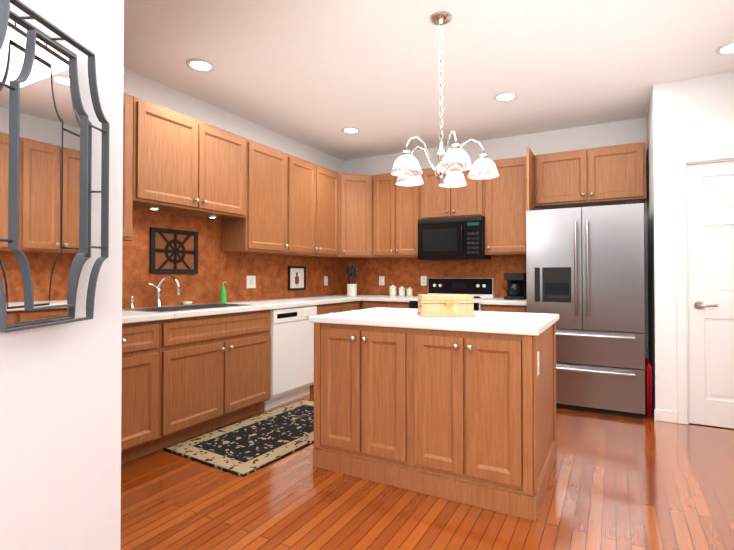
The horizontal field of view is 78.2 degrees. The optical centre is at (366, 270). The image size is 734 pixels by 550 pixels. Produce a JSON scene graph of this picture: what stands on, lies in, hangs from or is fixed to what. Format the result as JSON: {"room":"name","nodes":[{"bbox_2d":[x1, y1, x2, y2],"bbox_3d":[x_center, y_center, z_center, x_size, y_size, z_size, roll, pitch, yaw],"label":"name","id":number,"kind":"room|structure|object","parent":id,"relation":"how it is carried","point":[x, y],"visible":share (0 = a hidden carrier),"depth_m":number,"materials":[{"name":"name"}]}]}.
{"room":"kitchen","nodes":[
{"label":"kitchen","id":0,"kind":"room"},
{"bbox_2d":[0,0,123,549],"bbox_3d":[-1.912,-0.197,-0.070,0.130,2.708,4.000,0,-1,29],"label":"wall","id":1,"kind":"structure","parent":0,"point":[60,433],"depth_m":1.52,"materials":[{"name":"paint"}]},
{"bbox_2d":[0,0,109,332],"bbox_3d":[-1.001,-0.304,1.370,0.080,0.957,0.399,0,-1,29],"label":"mirror","id":2,"kind":"object","parent":1,"relation":"attached to","point":[46,126],"visible":1,"depth_m":1.42,"materials":[{"name":"metal"}]},
{"bbox_2d":[123,68,342,307],"bbox_3d":[-2.452,-0.170,2.285,0.120,2.708,8.900,0,-1,29],"label":"wall","id":3,"kind":"structure","parent":0,"point":[137,85],"depth_m":4.15,"materials":[{"name":"paint"}]},
{"bbox_2d":[122,92,137,240],"bbox_3d":[-1.924,-0.705,2.775,0.320,0.991,0.855,0,-1,29],"label":"upper cabinet","id":4,"kind":"object","parent":3,"relation":"attached to","point":[130,103],"depth_m":3.04,"materials":[{"name":"brown wood"}]},
{"bbox_2d":[138,98,249,219],"bbox_3d":[-1.460,-0.832,3.624,0.320,0.716,1.073,0,-1,29],"label":"upper cabinet","id":5,"kind":"object","parent":3,"relation":"attached to","point":[187,165],"depth_m":3.49,"materials":[{"name":"brown wood"}]},
{"bbox_2d":[122,208,341,308],"bbox_3d":[-1.356,-0.088,4.153,0.007,0.758,4.330,0,-1,29],"label":"backsplash","id":6,"kind":"structure","parent":3,"relation":"attached to","point":[217,266],"depth_m":4.05,"materials":[{"name":"orange stone"}]},
{"bbox_2d":[150,227,197,273],"bbox_3d":[-1.578,-0.159,3.716,0.022,0.360,0.450,0,-1,29],"label":"medallion","id":7,"kind":"object","parent":6,"relation":"attached to","point":[173,251],"visible":1,"depth_m":3.70,"materials":[{"name":"black metal"}]},
{"bbox_2d":[246,276,255,287],"bbox_3d":[-1.153,0.111,4.501,0.010,0.125,0.125,0,-1,29],"label":"electrical outlet","id":8,"kind":"object","parent":6,"relation":"attached to","point":[250,281],"visible":1,"depth_m":4.49,"materials":[{"name":"white plastic"}]},
{"bbox_2d":[288,266,305,289],"bbox_3d":[-0.796,0.083,5.144,0.018,0.270,0.310,0,-1,29],"label":"picture","id":9,"kind":"object","parent":6,"relation":"attached to","point":[296,277],"visible":1,"depth_m":5.14,"materials":[{"name":"black"}]},
{"bbox_2d":[324,276,327,284],"bbox_3d":[-0.515,0.124,5.668,0.007,0.115,0.075,0,-1,29],"label":"electrical outlet","id":10,"kind":"object","parent":6,"relation":"attached to","point":[325,280],"visible":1,"depth_m":5.66,"materials":[{"name":"white plastic"}]},
{"bbox_2d":[222,140,289,255],"bbox_3d":[-1.064,-0.680,4.344,0.320,1.004,0.569,0,-1,29],"label":"upper cabinet","id":11,"kind":"object","parent":3,"relation":"attached to","point":[256,197],"depth_m":4.24,"materials":[{"name":"brown wood"}]},
{"bbox_2d":[290,155,338,256],"bbox_3d":[-0.695,-0.672,5.018,0.320,1.004,0.969,0,-1,29],"label":"upper cabinet","id":12,"kind":"object","parent":3,"relation":"attached to","point":[314,189],"depth_m":4.90,"materials":[{"name":"brown wood"}]},
{"bbox_2d":[120,391,733,549],"bbox_3d":[-0.512,1.203,1.308,6.200,0.060,9.080,0,-1,29],"label":"floor","id":13,"kind":"structure","parent":0,"point":[616,482],"depth_m":2.29,"materials":[{"name":"brown wood"}]},
{"bbox_2d":[121,320,164,464],"bbox_3d":[-1.861,0.751,2.578,0.616,0.876,1.100,0,-1,29],"label":"base cabinet","id":14,"kind":"object","parent":13,"relation":"on","point":[143,343],"depth_m":2.82,"materials":[{"name":"brown wood"}]},
{"bbox_2d":[165,325,270,446],"bbox_3d":[-1.338,0.850,3.532,0.616,0.700,1.078,0,-1,29],"label":"base cabinet","id":15,"kind":"object","parent":13,"relation":"on","point":[183,379],"depth_m":3.31,"materials":[{"name":"brown wood"}]},
{"bbox_2d":[163,399,313,476],"bbox_3d":[-0.654,1.192,3.410,0.770,0.009,1.430,0,-1,32],"label":"rug","id":16,"kind":"object","parent":13,"relation":"on","point":[243,448],"visible":0.69,"depth_m":3.14,"materials":[{"name":"fabric"}]},
{"bbox_2d":[264,305,316,409],"bbox_3d":[-0.913,0.772,4.284,0.627,0.872,0.645,0,-1,29],"label":"dishwasher","id":17,"kind":"object","parent":13,"relation":"on","point":[292,351],"visible":0.58,"depth_m":4.09,"materials":[{"name":"white metal"}]},
{"bbox_2d":[265,301,360,391],"bbox_3d":[-0.563,0.778,4.945,0.616,0.876,0.845,0,-1,29],"label":"base cabinet","id":18,"kind":"object","parent":13,"relation":"on","point":[356,305],"depth_m":4.66,"materials":[{"name":"brown wood"}]},
{"bbox_2d":[122,275,384,323],"bbox_3d":[-1.075,0.259,3.992,0.641,0.441,4.326,0,-1,29],"label":"countertop","id":19,"kind":"structure","parent":18,"relation":"on","point":[156,312],"depth_m":3.52,"materials":[{"name":"white stone"}]},
{"bbox_2d":[129,275,179,308],"bbox_3d":[-1.588,0.157,3.378,0.251,0.251,0.269,0,-1,29],"label":"faucet","id":20,"kind":"object","parent":19,"relation":"on","point":[158,305],"depth_m":3.47,"materials":[{"name":"silver metal"}]},
{"bbox_2d":[123,303,248,312],"bbox_3d":[-1.356,0.377,3.497,0.436,0.194,0.866,0,-1,29],"label":"sink","id":21,"kind":"object","parent":19,"relation":"in","point":[158,308],"depth_m":3.53,"materials":[{"name":"silver metal"}]},
{"bbox_2d":[182,301,191,304],"bbox_3d":[-1.503,0.272,3.779,0.080,0.028,0.080,0,-1,29],"label":"soap dish","id":22,"kind":"object","parent":19,"relation":"on","point":[188,303],"visible":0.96,"depth_m":3.75,"materials":[{"name":"white ceramic"}]},
{"bbox_2d":[220,282,225,302],"bbox_3d":[-1.289,0.193,4.061,0.063,0.192,0.056,0,-1,29],"label":"soap bottle","id":23,"kind":"object","parent":19,"relation":"on","point":[223,295],"visible":1,"depth_m":4.04,"materials":[{"name":"green plastic"}]},
{"bbox_2d":[346,265,356,296],"bbox_3d":[-0.177,0.114,5.380,0.139,0.382,0.124,0,-1,29],"label":"utensil crock","id":24,"kind":"object","parent":19,"relation":"on","point":[352,290],"visible":1,"depth_m":5.34,"materials":[{"name":"beige ceramic"}]},
{"bbox_2d":[362,301,409,308],"bbox_3d":[0.349,0.783,5.321,0.615,0.875,0.616,0,-1,29],"label":"base cabinet","id":25,"kind":"object","parent":13,"relation":"on","point":[365,304],"depth_m":5.07,"materials":[{"name":"brown wood"}]},
{"bbox_2d":[362,295,417,301],"bbox_3d":[0.353,0.325,5.310,0.591,0.039,0.641,0,-1,29],"label":"countertop","id":26,"kind":"structure","parent":25,"relation":"on","point":[387,298],"depth_m":5.11,"materials":[{"name":"white stone"}]},
{"bbox_2d":[389,285,395,295],"bbox_3d":[0.319,0.239,5.540,0.095,0.135,0.092,0,-1,29],"label":"canister","id":27,"kind":"object","parent":26,"relation":"on","point":[392,290],"depth_m":5.50,"materials":[{"name":"beige ceramic"}]},
{"bbox_2d":[396,286,403,295],"bbox_3d":[0.424,0.247,5.482,0.084,0.120,0.082,0,-1,29],"label":"canister","id":28,"kind":"object","parent":26,"relation":"on","point":[401,290],"depth_m":5.45,"materials":[{"name":"beige ceramic"}]},
{"bbox_2d":[404,287,412,295],"bbox_3d":[0.512,0.250,5.434,0.074,0.110,0.072,0,-1,29],"label":"canister","id":29,"kind":"object","parent":26,"relation":"on","point":[409,291],"depth_m":5.41,"materials":[{"name":"beige ceramic"}]},
{"bbox_2d":[309,319,556,520],"bbox_3d":[0.430,0.754,2.803,1.284,0.874,0.926,0,-1,29],"label":"kitchen island","id":30,"kind":"object","parent":13,"relation":"on","point":[462,410],"depth_m":2.39,"materials":[{"name":"brown wood"}]},
{"bbox_2d":[309,307,558,338],"bbox_3d":[0.442,0.295,2.831,1.320,0.040,0.910,0,-1,29],"label":"island countertop","id":31,"kind":"structure","parent":30,"relation":"on","point":[537,324],"depth_m":2.56,"materials":[{"name":"white stone"}]},
{"bbox_2d":[417,294,474,316],"bbox_3d":[0.484,0.212,2.802,0.330,0.125,0.210,0,-1,-1],"label":"box","id":32,"kind":"object","parent":31,"relation":"on","point":[445,305],"visible":1,"depth_m":2.71,"materials":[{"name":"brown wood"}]},
{"bbox_2d":[537,351,538,375],"bbox_3d":[0.859,0.467,2.270,0.008,0.115,0.070,0,-1,29],"label":"outlet","id":33,"kind":"object","parent":30,"relation":"attached to","point":[537,351],"depth_m":2.26,"materials":[{"name":"white plastic"}]},
{"bbox_2d":[409,278,494,310],"bbox_3d":[0.931,0.648,4.947,0.762,1.135,0.699,0,-1,29],"label":"range","id":34,"kind":"object","parent":13,"relation":"on","point":[479,289],"visible":0.15,"depth_m":5.12,"materials":[{"name":"white"}]},
{"bbox_2d":[481,304,526,312],"bbox_3d":[1.486,0.776,4.697,0.448,0.875,0.616,0,-1,29],"label":"base cabinet","id":35,"kind":"object","parent":13,"relation":"on","point":[497,308],"depth_m":4.44,"materials":[{"name":"brown wood"}]},
{"bbox_2d":[480,298,526,305],"bbox_3d":[1.481,0.317,4.691,0.447,0.039,0.641,0,-1,29],"label":"countertop","id":36,"kind":"structure","parent":35,"relation":"on","point":[497,301],"depth_m":4.45,"materials":[{"name":"white stone"}]},
{"bbox_2d":[504,273,526,299],"bbox_3d":[1.564,0.161,4.756,0.203,0.274,0.260,0,-1,29],"label":"coffee maker","id":37,"kind":"object","parent":36,"relation":"on","point":[516,287],"visible":0.94,"depth_m":4.67,"materials":[{"name":"black plastic"}]},
{"bbox_2d":[526,201,644,418],"bbox_3d":[2.029,0.320,4.209,0.910,1.775,0.908,0,-1,29],"label":"refrigerator","id":38,"kind":"object","parent":13,"relation":"on","point":[585,273],"visible":0.83,"depth_m":3.82,"materials":[{"name":"silver metal"}]},
{"bbox_2d":[645,357,651,417],"bbox_3d":[2.395,0.979,3.851,0.037,0.449,0.340,0,-1,29],"label":"step stool","id":39,"kind":"object","parent":13,"relation":"on","point":[648,386],"visible":0.96,"depth_m":3.71,"materials":[{"name":"red plastic"}]},
{"bbox_2d":[124,0,733,160],"bbox_3d":[-0.512,-1.565,1.341,6.200,0.060,9.080,0,-1,29],"label":"ceiling","id":40,"kind":"structure","parent":0,"point":[319,75],"depth_m":3.25,"materials":[{"name":"paint"}]},
{"bbox_2d":[186,59,214,71],"bbox_3d":[-1.221,-1.506,3.314,0.196,0.011,0.196,0,-1,29],"label":"recessed light","id":41,"kind":"object","parent":40,"relation":"in","point":[199,65],"visible":0.96,"depth_m":3.31,"materials":[{"name":"white"}]},
{"bbox_2d":[342,127,359,133],"bbox_3d":[-0.171,-1.488,4.791,0.196,0.011,0.196,0,-1,29],"label":"recessed light","id":42,"kind":"object","parent":40,"relation":"in","point":[350,130],"visible":1,"depth_m":4.78,"materials":[{"name":"white"}]},
{"bbox_2d":[391,11,499,187],"bbox_3d":[0.451,-1.009,2.723,0.650,1.018,0.632,0,-1,29],"label":"chandelier","id":43,"kind":"object","parent":40,"relation":"hanging from","point":[454,161],"visible":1,"depth_m":2.66,"materials":[{"name":"white glass"}]},
{"bbox_2d":[494,92,517,101],"bbox_3d":[1.196,-1.499,3.893,0.196,0.011,0.196,0,-1,29],"label":"recessed light","id":44,"kind":"object","parent":40,"relation":"in","point":[505,96],"visible":1,"depth_m":3.88,"materials":[{"name":"white"}]},
{"bbox_2d":[716,42,733,54],"bbox_3d":[2.480,-1.509,3.053,0.196,0.011,0.196,0,-1,29],"label":"recessed light","id":45,"kind":"object","parent":40,"relation":"in","point":[727,49],"visible":1,"depth_m":3.07,"materials":[{"name":"white"}]},
{"bbox_2d":[343,117,647,358],"bbox_3d":[1.343,-0.135,5.211,3.723,2.708,0.120,0,-1,29],"label":"wall","id":46,"kind":"structure","parent":0,"point":[629,131],"depth_m":4.83,"materials":[{"name":"paint"}]},
{"bbox_2d":[320,173,375,258],"bbox_3d":[-0.198,-0.664,5.636,0.598,1.003,0.608,0,-1,29],"label":"upper cabinet","id":47,"kind":"object","parent":46,"relation":"attached to","point":[355,216],"visible":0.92,"depth_m":5.43,"materials":[{"name":"brown wood"}]},
{"bbox_2d":[373,173,420,257],"bbox_3d":[0.408,-0.666,5.467,0.619,1.004,0.320,0,-1,29],"label":"upper cabinet","id":48,"kind":"object","parent":46,"relation":"attached to","point":[396,209],"depth_m":5.34,"materials":[{"name":"brown wood"}]},
{"bbox_2d":[342,255,525,297],"bbox_3d":[0.769,0.069,5.451,2.422,0.475,0.007,0,-1,29],"label":"backsplash","id":49,"kind":"structure","parent":46,"relation":"attached to","point":[398,272],"depth_m":5.53,"materials":[{"name":"orange stone"}]},
{"bbox_2d":[379,276,384,284],"bbox_3d":[0.188,0.126,5.760,0.075,0.115,0.007,0,-1,29],"label":"electrical outlet","id":50,"kind":"object","parent":49,"relation":"attached to","point":[381,280],"visible":1,"depth_m":5.76,"materials":[{"name":"white plastic"}]},
{"bbox_2d":[421,276,426,285],"bbox_3d":[0.688,0.122,5.486,0.075,0.115,0.007,0,-1,29],"label":"electrical outlet","id":51,"kind":"object","parent":49,"relation":"attached to","point":[423,280],"visible":1,"depth_m":5.48,"materials":[{"name":"white plastic"}]},
{"bbox_2d":[421,163,484,219],"bbox_3d":[1.004,-0.877,5.143,0.734,0.591,0.320,0,-1,29],"label":"upper cabinet","id":52,"kind":"object","parent":46,"relation":"attached to","point":[437,202],"depth_m":5.01,"materials":[{"name":"brown wood"}]},
{"bbox_2d":[418,216,490,260],"bbox_3d":[0.977,-0.353,5.088,0.729,0.451,0.427,0,-1,29],"label":"microwave","id":53,"kind":"object","parent":52,"relation":"attached to","point":[458,238],"visible":1,"depth_m":4.92,"materials":[{"name":"black"}]},
{"bbox_2d":[485,156,526,255],"bbox_3d":[1.540,-0.674,4.847,0.485,1.004,0.320,0,-1,29],"label":"upper cabinet","id":54,"kind":"object","parent":46,"relation":"attached to","point":[506,194],"depth_m":4.72,"materials":[{"name":"brown wood"}]},
{"bbox_2d":[535,142,645,209],"bbox_3d":[2.197,-0.920,4.489,0.962,0.520,0.320,0,-1,29],"label":"upper cabinet","id":55,"kind":"object","parent":46,"relation":"attached to","point":[608,175],"depth_m":4.34,"materials":[{"name":"brown wood"}]},
{"bbox_2d":[647,93,653,412],"bbox_3d":[2.604,-0.149,4.041,0.120,2.708,0.719,0,-1,29],"label":"wall","id":56,"kind":"structure","parent":0,"point":[650,245],"depth_m":4.02,"materials":[{"name":"paint"}]},
{"bbox_2d":[652,71,733,411],"bbox_3d":[3.048,-0.157,3.319,1.594,2.708,0.120,0,-1,29],"label":"wall","id":57,"kind":"structure","parent":0,"point":[692,115],"depth_m":3.60,"materials":[{"name":"paint"}]},
{"bbox_2d":[654,409,676,422],"bbox_3d":[2.956,1.151,3.251,1.506,0.090,0.061,0,-1,29],"label":"baseboard","id":58,"kind":"structure","parent":57,"relation":"attached to","point":[665,415],"depth_m":3.59,"materials":[{"name":"white wood"}]},
{"bbox_2d":[675,149,733,424],"bbox_3d":[2.863,0.141,3.407,0.894,2.113,0.138,0,-1,29],"label":"door frame","id":59,"kind":"structure","parent":57,"relation":"attached to","point":[682,162],"depth_m":3.54,"materials":[{"name":"white wood"}]},
{"bbox_2d":[687,161,733,428],"bbox_3d":[2.858,0.178,3.397,0.734,2.027,0.044,0,-1,29],"label":"pantry door","id":60,"kind":"structure","parent":57,"relation":"in","point":[710,203],"depth_m":3.49,"materials":[{"name":"white wood"}]},
{"bbox_2d":[694,301,717,308],"bbox_3d":[2.607,0.269,3.477,0.142,0.062,0.064,0,-1,29],"label":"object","id":61,"kind":"structure","parent":60,"relation":"attached to","point":[699,305],"depth_m":3.51,"materials":[{"name":"silver metal"}]}
]}

